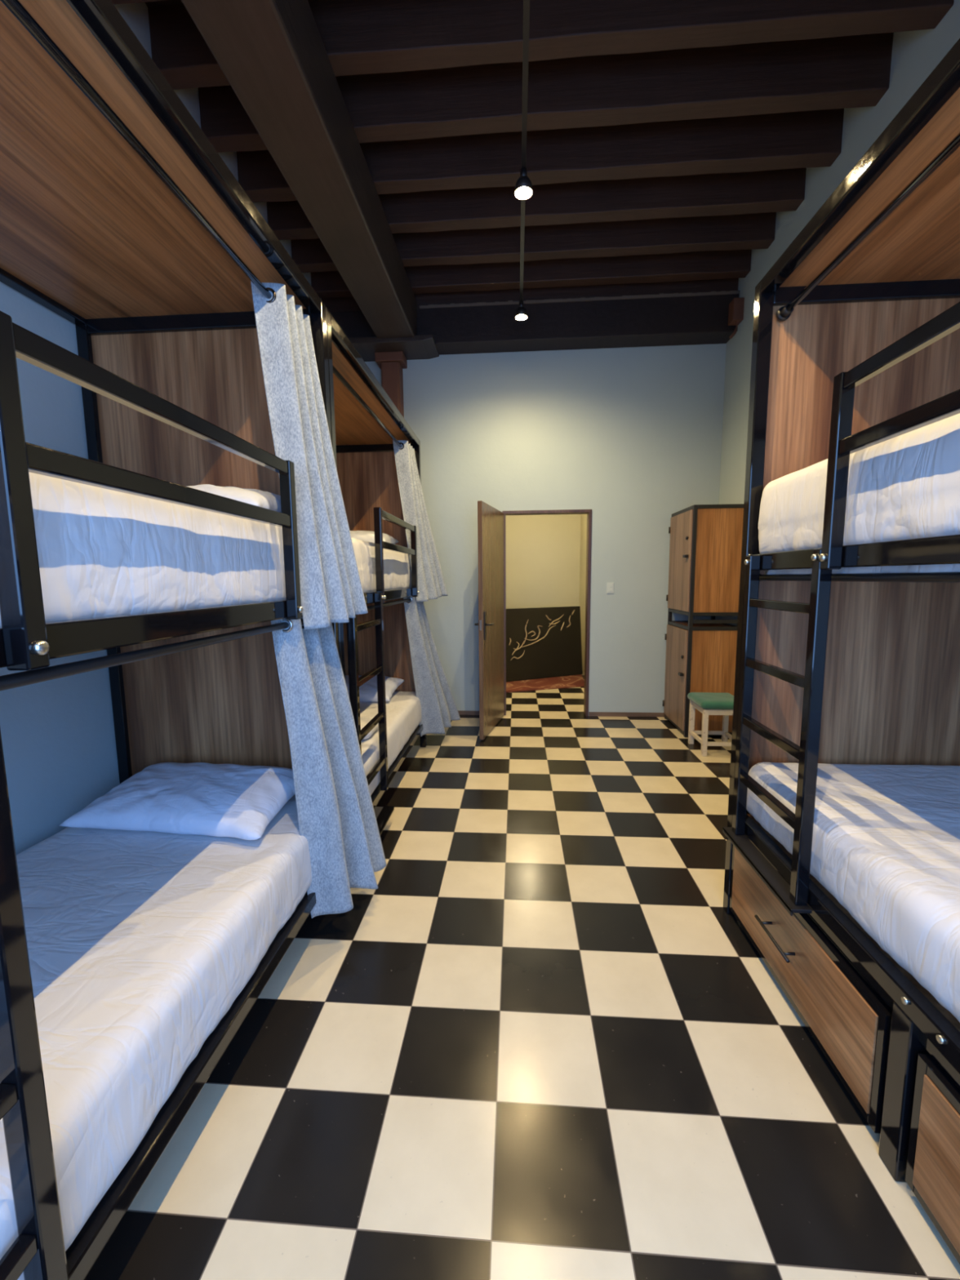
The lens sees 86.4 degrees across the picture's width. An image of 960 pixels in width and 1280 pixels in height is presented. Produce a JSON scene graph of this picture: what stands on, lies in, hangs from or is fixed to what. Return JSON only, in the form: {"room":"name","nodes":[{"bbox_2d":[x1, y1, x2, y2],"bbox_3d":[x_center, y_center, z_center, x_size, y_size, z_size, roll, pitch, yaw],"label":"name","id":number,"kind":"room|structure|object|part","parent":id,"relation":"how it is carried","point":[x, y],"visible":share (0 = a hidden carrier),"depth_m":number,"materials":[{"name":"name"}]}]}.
{"room":"dormitory","nodes":[
{"label":"dormitory","id":0,"kind":"room"},
{"bbox_2d":[0,2,321,854],"bbox_3d":[-1.786,-1.001,2.150,0.200,4.380,6.545,0,7,4],"label":"wall","id":1,"kind":"structure","parent":0,"point":[58,735],"depth_m":2.04,"materials":[{"name":"blue paint"}]},
{"bbox_2d":[144,0,182,7],"bbox_3d":[0.196,-3.126,1.752,4.210,0.100,6.545,0,7,4],"label":"ceiling","id":2,"kind":"structure","parent":0,"point":[166,2],"depth_m":2.53,"materials":[{"name":"brown wood"}]},
{"bbox_2d":[111,0,164,4],"bbox_3d":[0.219,-2.980,2.083,3.810,0.309,0.115,0,7,4],"label":"ceiling beam","id":3,"kind":"structure","parent":2,"relation":"attached to","point":[114,2],"depth_m":2.27,"materials":[{"name":"brown wood"}]},
{"bbox_2d":[311,248,751,297],"bbox_3d":[0.390,-3.274,4.490,3.810,0.305,0.117,0,7,4],"label":"ceiling beam","id":4,"kind":"structure","parent":2,"relation":"attached to","point":[729,264],"depth_m":4.43,"materials":[{"name":"brown wood"}]},
{"bbox_2d":[290,212,776,272],"bbox_3d":[0.362,-3.224,4.088,3.810,0.307,0.118,0,7,4],"label":"ceiling beam","id":5,"kind":"structure","parent":2,"relation":"attached to","point":[754,230],"depth_m":4.03,"materials":[{"name":"brown wood"}]},
{"bbox_2d":[266,168,806,239],"bbox_3d":[0.333,-3.178,3.687,3.810,0.303,0.116,0,7,4],"label":"ceiling beam","id":6,"kind":"structure","parent":2,"relation":"attached to","point":[781,189],"depth_m":3.63,"materials":[{"name":"brown wood"}]},
{"bbox_2d":[236,108,844,202],"bbox_3d":[0.305,-3.126,3.287,3.810,0.309,0.117,0,7,4],"label":"ceiling beam","id":7,"kind":"structure","parent":2,"relation":"attached to","point":[813,138],"depth_m":3.22,"materials":[{"name":"brown wood"}]},
{"bbox_2d":[198,32,893,152],"bbox_3d":[0.276,-3.080,2.885,3.810,0.304,0.115,0,7,4],"label":"ceiling beam","id":8,"kind":"structure","parent":2,"relation":"attached to","point":[853,71],"depth_m":2.82,"materials":[{"name":"brown wood"}]},
{"bbox_2d":[147,0,954,89],"bbox_3d":[0.248,-3.031,2.484,3.810,0.305,0.116,0,7,4],"label":"ceiling beam","id":9,"kind":"structure","parent":2,"relation":"attached to","point":[358,37],"depth_m":2.46,"materials":[{"name":"brown wood"}]},
{"bbox_3d":[-0.009,-2.591,-1.125,3.810,0.308,0.116,0,7,4],"label":"ceiling","id":10,"kind":"structure","parent":2,"relation":"attached to","visible":0},
{"bbox_2d":[520,0,529,301],"bbox_3d":[0.135,-2.517,1.368,0.024,0.445,5.230,0,7,4],"label":"track","id":11,"kind":"object","parent":10,"relation":"hanging from","point":[526,2],"visible":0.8,"depth_m":2.33,"materials":[{"name":"black metal"}]},
{"bbox_2d":[515,301,527,320],"bbox_3d":[0.319,-2.547,3.952,0.094,0.119,0.094,0,7,4],"label":"ceiling lamp","id":12,"kind":"object","parent":11,"relation":"attached to","point":[521,313],"visible":1,"depth_m":3.93,"materials":[{"name":"black"}]},
{"bbox_2d":[514,167,532,199],"bbox_3d":[0.228,-2.392,2.674,0.094,0.119,0.094,0,7,4],"label":"ceiling lamp","id":13,"kind":"object","parent":11,"relation":"attached to","point":[523,186],"visible":1,"depth_m":2.66,"materials":[{"name":"black"}]},
{"bbox_3d":[0.228,-2.351,2.679,0.038,0.038,0.038,0,7,4],"label":"bulb","id":14,"kind":"part","parent":13,"relation":"part of","materials":[{"name":"white glass"}]},
{"bbox_2d":[84,671,959,1279],"bbox_3d":[0.349,1.024,3.913,4.210,0.100,9.850,0,7,4],"label":"floor","id":15,"kind":"structure","parent":0,"point":[546,1043],"depth_m":1.49,"materials":[{"name":"tile"}]},
{"bbox_2d":[0,0,340,1279],"bbox_3d":[-1.182,0.026,1.255,1.112,2.545,2.060,0,7,4],"label":"bunk bed","id":16,"kind":"object","parent":15,"relation":"on","point":[120,217],"visible":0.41,"depth_m":1.40,"materials":[{"name":"black metal"}]},
{"bbox_3d":[-1.722,-1.213,1.143,0.050,0.050,1.960,0,7,4],"label":"roof rail","id":17,"kind":"part","parent":16,"relation":"part of","materials":[{"name":"black metal"}]},
{"bbox_3d":[-1.641,-0.095,2.288,0.050,2.545,0.050,0,7,4],"label":"post","id":18,"kind":"part","parent":16,"relation":"part of","materials":[{"name":"black metal"}]},
{"bbox_3d":[-0.784,-1.113,1.089,0.023,0.022,1.960,0,7,4],"label":"curtain rod","id":19,"kind":"part","parent":16,"relation":"part of","materials":[{"name":"black metal"}]},
{"bbox_2d":[0,471,285,626],"bbox_3d":[-1.202,-0.198,1.231,0.972,0.319,1.958,0,7,4],"label":"mattress","id":20,"kind":"object","parent":16,"relation":"on","point":[102,552],"visible":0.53,"depth_m":1.10,"materials":[{"name":"white fabric"}]},
{"bbox_2d":[188,484,281,512],"bbox_3d":[-1.080,-0.510,1.935,0.720,0.148,0.438,0,7,4],"label":"pillow","id":21,"kind":"object","parent":20,"relation":"on","point":[265,500],"visible":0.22,"depth_m":1.77,"materials":[{"name":"white fabric"}]},
{"bbox_3d":[-0.710,-0.041,1.213,0.040,0.060,1.960,0,7,4],"label":"rail","id":22,"kind":"part","parent":16,"relation":"part of","materials":[{"name":"black metal"}]},
{"bbox_3d":[-0.667,-0.271,1.236,0.038,0.520,0.996,0,7,4],"label":"guard rail","id":23,"kind":"part","parent":16,"relation":"part of","materials":[{"name":"black metal"}]},
{"bbox_3d":[-0.718,0.016,1.221,0.023,0.022,1.960,0,7,4],"label":"curtain rod","id":24,"kind":"part","parent":16,"relation":"part of","materials":[{"name":"black metal"}]},
{"bbox_3d":[-1.224,-1.217,1.107,0.950,0.018,1.960,0,7,4],"label":"roof panel","id":25,"kind":"part","parent":16,"relation":"part of","materials":[{"name":"brown wood"}]},
{"bbox_2d":[0,794,311,1279],"bbox_3d":[-1.176,0.918,1.366,0.986,0.272,1.941,0,7,4],"label":"mattress","id":26,"kind":"object","parent":16,"relation":"on","point":[140,944],"visible":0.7,"depth_m":1.30,"materials":[{"name":"white fabric"}]},
{"bbox_2d":[58,762,295,839],"bbox_3d":[-1.132,0.619,2.054,0.800,0.153,0.459,0,7,8],"label":"pillow","id":27,"kind":"object","parent":26,"relation":"on","point":[237,801],"visible":0.98,"depth_m":1.92,"materials":[{"name":"white fabric"}]},
{"bbox_3d":[-0.701,1.076,1.348,0.040,0.050,1.960,0,7,4],"label":"rail","id":28,"kind":"part","parent":16,"relation":"part of","materials":[{"name":"black metal"}]},
{"bbox_3d":[-1.143,-0.172,2.247,0.950,2.220,0.018,0,7,4],"label":"panel","id":29,"kind":"part","parent":16,"relation":"part of","materials":[{"name":"brown wood"}]},
{"bbox_3d":[-0.725,-1.213,1.072,0.050,0.050,1.960,0,7,4],"label":"roof rail","id":30,"kind":"part","parent":16,"relation":"part of","materials":[{"name":"black metal"}]},
{"bbox_3d":[-1.153,-1.309,2.106,0.950,0.070,0.050,0,7,4],"label":"roof rail","id":31,"kind":"part","parent":16,"relation":"part of","materials":[{"name":"black metal"}]},
{"bbox_2d":[250,280,368,630],"bbox_3d":[-0.632,-0.656,1.947,0.289,1.200,0.406,0,7,4],"label":"curtain","id":32,"kind":"object","parent":16,"relation":"hanging from","point":[331,591],"visible":0.97,"depth_m":1.86,"materials":[{"name":"grey fabric"}]},
{"bbox_3d":[-0.644,-0.095,2.217,0.050,2.545,0.050,0,7,4],"label":"post","id":33,"kind":"part","parent":16,"relation":"part of","materials":[{"name":"black metal"}]},
{"bbox_2d":[271,615,386,918],"bbox_3d":[-0.567,0.469,2.066,0.252,1.193,0.528,0,7,4],"label":"curtain","id":34,"kind":"object","parent":16,"relation":"hanging from","point":[336,816],"visible":0.9,"depth_m":1.97,"materials":[{"name":"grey fabric"}]},
{"bbox_2d":[325,307,426,888],"bbox_3d":[-1.037,-0.222,3.299,1.112,2.545,2.062,0,7,4],"label":"bunk bed","id":35,"kind":"object","parent":15,"relation":"on","point":[365,421],"visible":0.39,"depth_m":3.56,"materials":[{"name":"black metal"}]},
{"bbox_3d":[-0.640,-0.101,2.269,0.050,2.545,0.050,0,7,4],"label":"post","id":36,"kind":"part","parent":35,"relation":"part of","materials":[{"name":"black metal"}]},
{"bbox_3d":[-0.639,-1.361,3.132,0.023,0.022,1.962,0,7,4],"label":"curtain rod","id":37,"kind":"part","parent":35,"relation":"part of","materials":[{"name":"black metal"}]},
{"bbox_3d":[-1.079,-1.465,3.151,0.950,0.018,1.962,0,7,4],"label":"roof panel","id":38,"kind":"part","parent":35,"relation":"part of","materials":[{"name":"brown wood"}]},
{"bbox_3d":[-1.008,-1.557,4.151,0.950,0.070,0.050,0,7,4],"label":"roof rail","id":39,"kind":"part","parent":35,"relation":"part of","materials":[{"name":"black metal"}]},
{"bbox_3d":[-0.580,-1.461,3.116,0.050,0.050,1.962,0,7,4],"label":"roof rail","id":40,"kind":"part","parent":35,"relation":"part of","materials":[{"name":"black metal"}]},
{"bbox_3d":[-0.998,-0.420,4.292,0.950,2.220,0.018,0,7,4],"label":"panel","id":41,"kind":"part","parent":35,"relation":"part of","materials":[{"name":"brown wood"}]},
{"bbox_2d":[351,537,412,592],"bbox_3d":[-1.056,-0.447,3.276,0.980,0.319,1.966,0,7,4],"label":"mattress","id":42,"kind":"object","parent":35,"relation":"on","point":[397,566],"visible":0.18,"depth_m":3.14,"materials":[{"name":"white fabric"}]},
{"bbox_2d":[350,530,398,544],"bbox_3d":[-1.027,-0.766,3.950,0.720,0.165,0.438,0,7,4],"label":"pillow","id":43,"kind":"object","parent":42,"relation":"on","point":[366,535],"visible":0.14,"depth_m":3.78,"materials":[{"name":"white fabric"}]},
{"bbox_3d":[-0.565,-0.289,3.257,0.040,0.060,1.962,0,7,4],"label":"rail","id":44,"kind":"part","parent":35,"relation":"part of","materials":[{"name":"black metal"}]},
{"bbox_3d":[-0.572,-0.232,3.265,0.023,0.022,1.962,0,7,4],"label":"curtain rod","id":45,"kind":"part","parent":35,"relation":"part of","materials":[{"name":"black metal"}]},
{"bbox_2d":[360,691,421,795],"bbox_3d":[-1.032,0.670,3.410,0.988,0.270,1.946,0,7,4],"label":"mattress","id":46,"kind":"object","parent":35,"relation":"on","point":[403,710],"visible":0.2,"depth_m":3.52,"materials":[{"name":"white fabric"}]},
{"bbox_2d":[360,716,378,739],"bbox_3d":[-0.749,0.533,3.089,0.250,0.085,0.293,0,7,4],"label":"folded towel","id":47,"kind":"object","parent":46,"relation":"on","point":[364,720],"visible":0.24,"depth_m":3.07,"materials":[{"name":"white fabric"}]},
{"bbox_2d":[345,675,404,702],"bbox_3d":[-1.017,0.379,4.089,0.740,0.158,0.436,0,7,7],"label":"pillow","id":48,"kind":"object","parent":46,"relation":"on","point":[368,691],"visible":0.34,"depth_m":3.94,"materials":[{"name":"white fabric"}]},
{"bbox_3d":[-0.521,-0.521,3.300,0.038,0.520,1.015,0,7,4],"label":"guard rail","id":49,"kind":"part","parent":35,"relation":"part of","materials":[{"name":"black metal"}]},
{"bbox_3d":[-0.555,0.828,3.392,0.040,0.050,1.962,0,7,4],"label":"rail","id":50,"kind":"part","parent":35,"relation":"part of","materials":[{"name":"black metal"}]},
{"bbox_3d":[-0.499,-0.343,4.262,0.050,2.545,0.050,0,7,4],"label":"post","id":51,"kind":"part","parent":35,"relation":"part of","materials":[{"name":"black metal"}]},
{"bbox_2d":[392,440,448,602],"bbox_3d":[-0.458,-0.913,4.067,0.336,1.200,0.544,0,7,4],"label":"curtain","id":52,"kind":"object","parent":35,"relation":"hanging from","point":[431,584],"visible":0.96,"depth_m":3.92,"materials":[{"name":"grey fabric"}]},
{"bbox_2d":[403,595,460,736],"bbox_3d":[-0.409,0.199,4.285,0.227,1.194,0.905,3,8,28],"label":"curtain","id":53,"kind":"object","parent":35,"relation":"hanging from","point":[438,706],"visible":0.91,"depth_m":4.19,"materials":[{"name":"grey fabric"}]},
{"bbox_2d":[374,351,407,417],"bbox_3d":[-0.845,-0.972,5.167,0.270,3.582,0.205,0,7,4],"label":"column","id":54,"kind":"structure","parent":15,"relation":"on","point":[391,364],"depth_m":4.91,"materials":[{"name":"brown wood"}]},
{"bbox_2d":[347,334,439,361],"bbox_3d":[-0.842,-2.764,4.854,0.860,0.055,0.395,0,7,4],"label":"ceiling beam","id":55,"kind":"structure","parent":54,"relation":"on","point":[419,346],"depth_m":4.75,"materials":[{"name":"brown wood"}]},
{"bbox_2d":[330,293,739,355],"bbox_3d":[0.413,-2.936,4.817,3.810,0.315,0.250,0,7,4],"label":"ceiling beam","id":56,"kind":"structure","parent":55,"relation":"on","point":[699,319],"depth_m":4.69,"materials":[{"name":"brown wood"}]},
{"bbox_2d":[321,278,738,312],"bbox_3d":[0.412,-3.268,4.794,3.810,0.350,0.215,0,7,4],"label":"ceiling beam","id":57,"kind":"structure","parent":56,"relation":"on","point":[336,304],"depth_m":4.67,"materials":[{"name":"brown wood"}]},
{"bbox_2d":[419,290,739,308],"bbox_3d":[0.880,-3.102,4.748,2.870,0.033,0.230,0,7,4],"label":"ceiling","id":58,"kind":"structure","parent":56,"relation":"on","point":[722,292],"depth_m":4.63,"materials":[{"name":"brown wood"}]},
{"bbox_2d":[506,674,584,692],"bbox_3d":[0.364,0.584,7.088,2.230,0.010,1.954,0,7,4],"label":"rug","id":59,"kind":"object","parent":15,"relation":"on","point":[572,681],"visible":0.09,"depth_m":6.93,"materials":[{"name":"red fabric"}]},
{"bbox_2d":[506,606,582,681],"bbox_3d":[0.674,0.055,7.219,1.811,1.007,0.137,-4,8,-24],"label":"painting","id":60,"kind":"object","parent":59,"relation":"on","point":[542,642],"visible":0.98,"depth_m":7.30,"materials":[{"name":"black paint"}]},
{"bbox_2d":[662,620,737,737],"bbox_3d":[2.062,0.343,4.845,0.495,1.000,0.640,0,7,4],"label":"locker","id":61,"kind":"object","parent":15,"relation":"on","point":[700,657],"visible":0.71,"depth_m":4.54,"materials":[{"name":"brown wood"}]},
{"bbox_3d":[1.855,0.334,4.858,0.016,0.909,0.600,0,7,4],"label":"door","id":62,"kind":"part","parent":61,"relation":"part of","materials":[{"name":"brown wood"}]},
{"bbox_3d":[2.080,-0.139,4.785,0.386,0.012,0.576,0,7,4],"label":"panel","id":63,"kind":"part","parent":61,"relation":"part of","materials":[{"name":"brown wood"}]},
{"bbox_2d":[666,503,743,626],"bbox_3d":[2.053,-0.672,4.722,0.495,1.045,0.640,0,7,4],"label":"locker","id":64,"kind":"object","parent":61,"relation":"on","point":[705,547],"visible":0.89,"depth_m":4.43,"materials":[{"name":"brown wood"}]},
{"bbox_3d":[1.847,-0.719,4.731,0.016,0.879,0.600,0,7,4],"label":"door","id":65,"kind":"part","parent":64,"relation":"part of","materials":[{"name":"brown wood"}]},
{"bbox_3d":[2.054,-0.681,4.412,0.386,0.888,0.012,0,7,4],"label":"panel","id":66,"kind":"part","parent":64,"relation":"part of","materials":[{"name":"brown wood"}]},
{"bbox_3d":[2.062,0.371,4.539,0.386,0.918,0.012,0,7,4],"label":"panel","id":67,"kind":"part","parent":61,"relation":"part of","materials":[{"name":"brown wood"}]},
{"bbox_2d":[687,692,733,756],"bbox_3d":[1.955,0.691,4.246,0.371,0.454,0.396,0,7,4],"label":"stool","id":68,"kind":"object","parent":15,"relation":"on","point":[708,704],"visible":0.78,"depth_m":4.14,"materials":[{"name":"beige paint"}]},
{"bbox_3d":[1.827,0.707,4.412,0.038,0.385,0.038,0,7,4],"label":"leg","id":69,"kind":"part","parent":68,"relation":"part of","materials":[{"name":"beige paint"}]},
{"bbox_3d":[1.805,0.744,4.108,0.038,0.385,0.038,0,7,4],"label":"leg","id":70,"kind":"part","parent":68,"relation":"part of","materials":[{"name":"beige paint"}]},
{"bbox_2d":[687,692,733,709],"bbox_3d":[1.953,0.500,4.223,0.371,0.070,0.396,0,7,4],"label":"seat cushion","id":71,"kind":"object","parent":68,"relation":"on","point":[702,700],"depth_m":4.13,"materials":[{"name":"green fabric"}]},
{"bbox_3d":[2.108,0.707,4.392,0.038,0.385,0.038,0,7,4],"label":"leg","id":72,"kind":"part","parent":68,"relation":"part of","materials":[{"name":"beige paint"}]},
{"bbox_2d":[722,38,959,1264],"bbox_3d":[1.472,0.040,1.033,1.112,2.525,2.060,0,7,4],"label":"bunk bed","id":73,"kind":"object","parent":15,"relation":"on","point":[855,346],"visible":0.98,"depth_m":1.74,"materials":[{"name":"brown wood"}]},
{"bbox_3d":[1.074,-0.081,2.061,0.050,2.525,0.050,0,7,4],"label":"post","id":74,"kind":"part","parent":73,"relation":"part of","materials":[{"name":"black metal"}]},
{"bbox_3d":[1.005,1.010,1.735,0.044,0.010,0.220,0,7,4],"label":"handle","id":75,"kind":"part","parent":73,"relation":"part of","materials":[{"name":"black metal"}]},
{"bbox_3d":[1.031,1.032,1.716,0.012,0.278,0.840,0,7,4],"label":"drawer","id":76,"kind":"part","parent":73,"relation":"part of","materials":[{"name":"brown wood"}]},
{"bbox_3d":[1.451,1.032,1.686,0.846,0.330,0.892,0,7,4],"label":"drawer","id":77,"kind":"part","parent":73,"relation":"part of","materials":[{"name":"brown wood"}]},
{"bbox_3d":[1.021,0.899,1.169,0.030,0.048,1.960,0,7,4],"label":"rail","id":78,"kind":"part","parent":73,"relation":"part of","materials":[{"name":"black metal"}]},
{"bbox_3d":[1.006,0.847,1.164,0.040,0.050,1.960,0,7,4],"label":"rail","id":79,"kind":"part","parent":73,"relation":"part of","materials":[{"name":"black metal"}]},
{"bbox_2d":[746,761,959,1022],"bbox_3d":[1.491,0.712,1.119,0.983,0.243,1.959,0,7,4],"label":"mattress","id":80,"kind":"object","parent":73,"relation":"on","point":[886,838],"visible":0.83,"depth_m":1.45,"materials":[{"name":"white fabric"}]},
{"bbox_3d":[0.997,-0.186,1.039,0.040,0.060,1.960,0,7,4],"label":"rail","id":81,"kind":"part","parent":73,"relation":"part of","materials":[{"name":"black metal"}]},
{"bbox_3d":[1.572,-0.275,2.006,0.950,1.965,0.018,0,7,4],"label":"panel","id":82,"kind":"part","parent":73,"relation":"part of","materials":[{"name":"brown wood"}]},
{"bbox_2d":[758,413,959,574],"bbox_3d":[1.483,-0.315,0.994,0.990,0.367,1.966,0,7,4],"label":"mattress","id":83,"kind":"object","parent":73,"relation":"on","point":[906,486],"visible":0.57,"depth_m":1.29,"materials":[{"name":"white fabric"}]},
{"bbox_3d":[1.005,-0.128,1.046,0.023,0.022,1.960,0,7,4],"label":"curtain rod","id":84,"kind":"part","parent":73,"relation":"part of","materials":[{"name":"black metal"}]},
{"bbox_3d":[0.993,-1.188,0.918,0.050,0.050,1.960,0,7,4],"label":"roof rail","id":85,"kind":"part","parent":73,"relation":"part of","materials":[{"name":"black metal"}]},
{"bbox_3d":[1.563,-1.284,1.881,0.950,0.070,0.050,0,7,4],"label":"roof rail","id":86,"kind":"part","parent":73,"relation":"part of","materials":[{"name":"black metal"}]},
{"bbox_3d":[1.492,-1.192,0.882,0.950,0.018,1.960,0,7,4],"label":"roof panel","id":87,"kind":"part","parent":73,"relation":"part of","materials":[{"name":"brown wood"}]},
{"bbox_3d":[1.054,-1.089,0.925,0.023,0.022,1.960,0,7,4],"label":"curtain rod","id":88,"kind":"part","parent":73,"relation":"part of","materials":[{"name":"black metal"}]},
{"bbox_3d":[0.948,-0.398,0.927,0.038,0.520,1.002,0,7,4],"label":"guard rail","id":89,"kind":"part","parent":73,"relation":"part of","materials":[{"name":"black metal"}]},
{"bbox_3d":[1.015,1.079,1.222,0.050,0.425,0.060,0,7,4],"label":"leg","id":90,"kind":"part","parent":73,"relation":"part of","materials":[{"name":"black metal"}]},
{"bbox_3d":[1.379,1.155,0.674,0.846,0.330,0.952,0,7,4],"label":"drawer","id":91,"kind":"part","parent":73,"relation":"part of","materials":[{"name":"brown wood"}]},
{"bbox_3d":[0.959,1.155,0.704,0.012,0.278,0.900,0,7,4],"label":"drawer","id":92,"kind":"part","parent":73,"relation":"part of","materials":[{"name":"brown wood"}]},
{"bbox_2d":[505,514,580,608],"bbox_3d":[0.304,-1.002,8.392,2.825,2.850,0.100,0,7,4],"label":"wall","id":93,"kind":"structure","parent":0,"point":[543,552],"depth_m":8.26,"materials":[{"name":"beige paint"}]},
{"bbox_2d":[364,343,726,712],"bbox_3d":[0.440,-1.387,5.189,3.810,4.380,0.120,0,7,4],"label":"wall","id":94,"kind":"structure","parent":0,"point":[631,437],"depth_m":5.07,"materials":[{"name":"blue paint"}]},
{"bbox_2d":[474,500,504,739],"bbox_3d":[0.119,-0.192,4.840,0.156,2.073,0.878,1,7,15],"label":"door","id":95,"kind":"structure","parent":94,"relation":"in","point":[491,526],"depth_m":4.70,"materials":[{"name":"brown wood"}]},
{"bbox_3d":[0.005,-0.127,4.422,0.018,0.090,0.003,1,7,15],"label":"lock plate","id":96,"kind":"part","parent":95,"relation":"part of","materials":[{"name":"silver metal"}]},
{"bbox_3d":[0.044,-0.125,4.480,0.008,0.250,0.050,1,7,15],"label":"handle","id":97,"kind":"part","parent":95,"relation":"part of","materials":[{"name":"black"}]},
{"bbox_2d":[502,509,591,715],"bbox_3d":[0.683,-0.260,5.308,0.890,2.110,0.142,0,7,4],"label":"trim","id":98,"kind":"structure","parent":94,"relation":"attached to","point":[588,512],"depth_m":5.21,"materials":[{"name":"brown wood"}]},
{"bbox_2d":[457,710,664,716],"bbox_3d":[0.231,0.773,5.399,3.365,0.045,0.014,0,7,4],"label":"baseboard","id":99,"kind":"structure","parent":94,"relation":"attached to","point":[460,713],"depth_m":5.31,"materials":[{"name":"brown wood"}]},
{"bbox_2d":[606,582,613,593],"bbox_3d":[1.315,-0.525,5.165,0.070,0.110,0.012,0,7,4],"label":"light switch","id":100,"kind":"object","parent":94,"relation":"attached to","point":[610,586],"visible":1,"depth_m":5.16,"materials":[{"name":"grey plastic"}]},
{"bbox_2d":[579,514,586,673],"bbox_3d":[1.553,-0.815,6.758,0.100,2.850,3.005,0,7,4],"label":"wall","id":101,"kind":"structure","parent":0,"point":[583,517],"depth_m":7.82,"materials":[{"name":"beige paint"}]},
{"bbox_2d":[715,0,959,625],"bbox_3d":[2.214,-1.001,1.866,0.200,4.380,6.545,0,7,4],"label":"wall","id":102,"kind":"structure","parent":0,"point":[916,54],"depth_m":3.44,"materials":[{"name":"blue paint"}]},
{"bbox_2d":[728,297,744,338],"bbox_3d":[2.256,-2.828,4.512,0.090,0.307,0.110,0,7,4],"label":"corbel","id":103,"kind":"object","parent":102,"relation":"attached to","point":[735,314],"depth_m":4.46,"materials":[{"name":"brown wood"}]},
{"bbox_3d":[-0.010,-0.620,-1.133,3.810,4.380,0.200,0,7,4],"label":"wall","id":104,"kind":"structure","parent":0,"visible":0},
{"bbox_2d":[181,0,417,338],"bbox_3d":[-0.968,-2.594,1.811,0.350,0.380,5.970,0,7,4],"label":"ceiling beam","id":105,"kind":"structure","parent":104,"relation":"attached to","point":[273,55],"depth_m":2.57,"materials":[{"name":"brown wood"}]}
]}

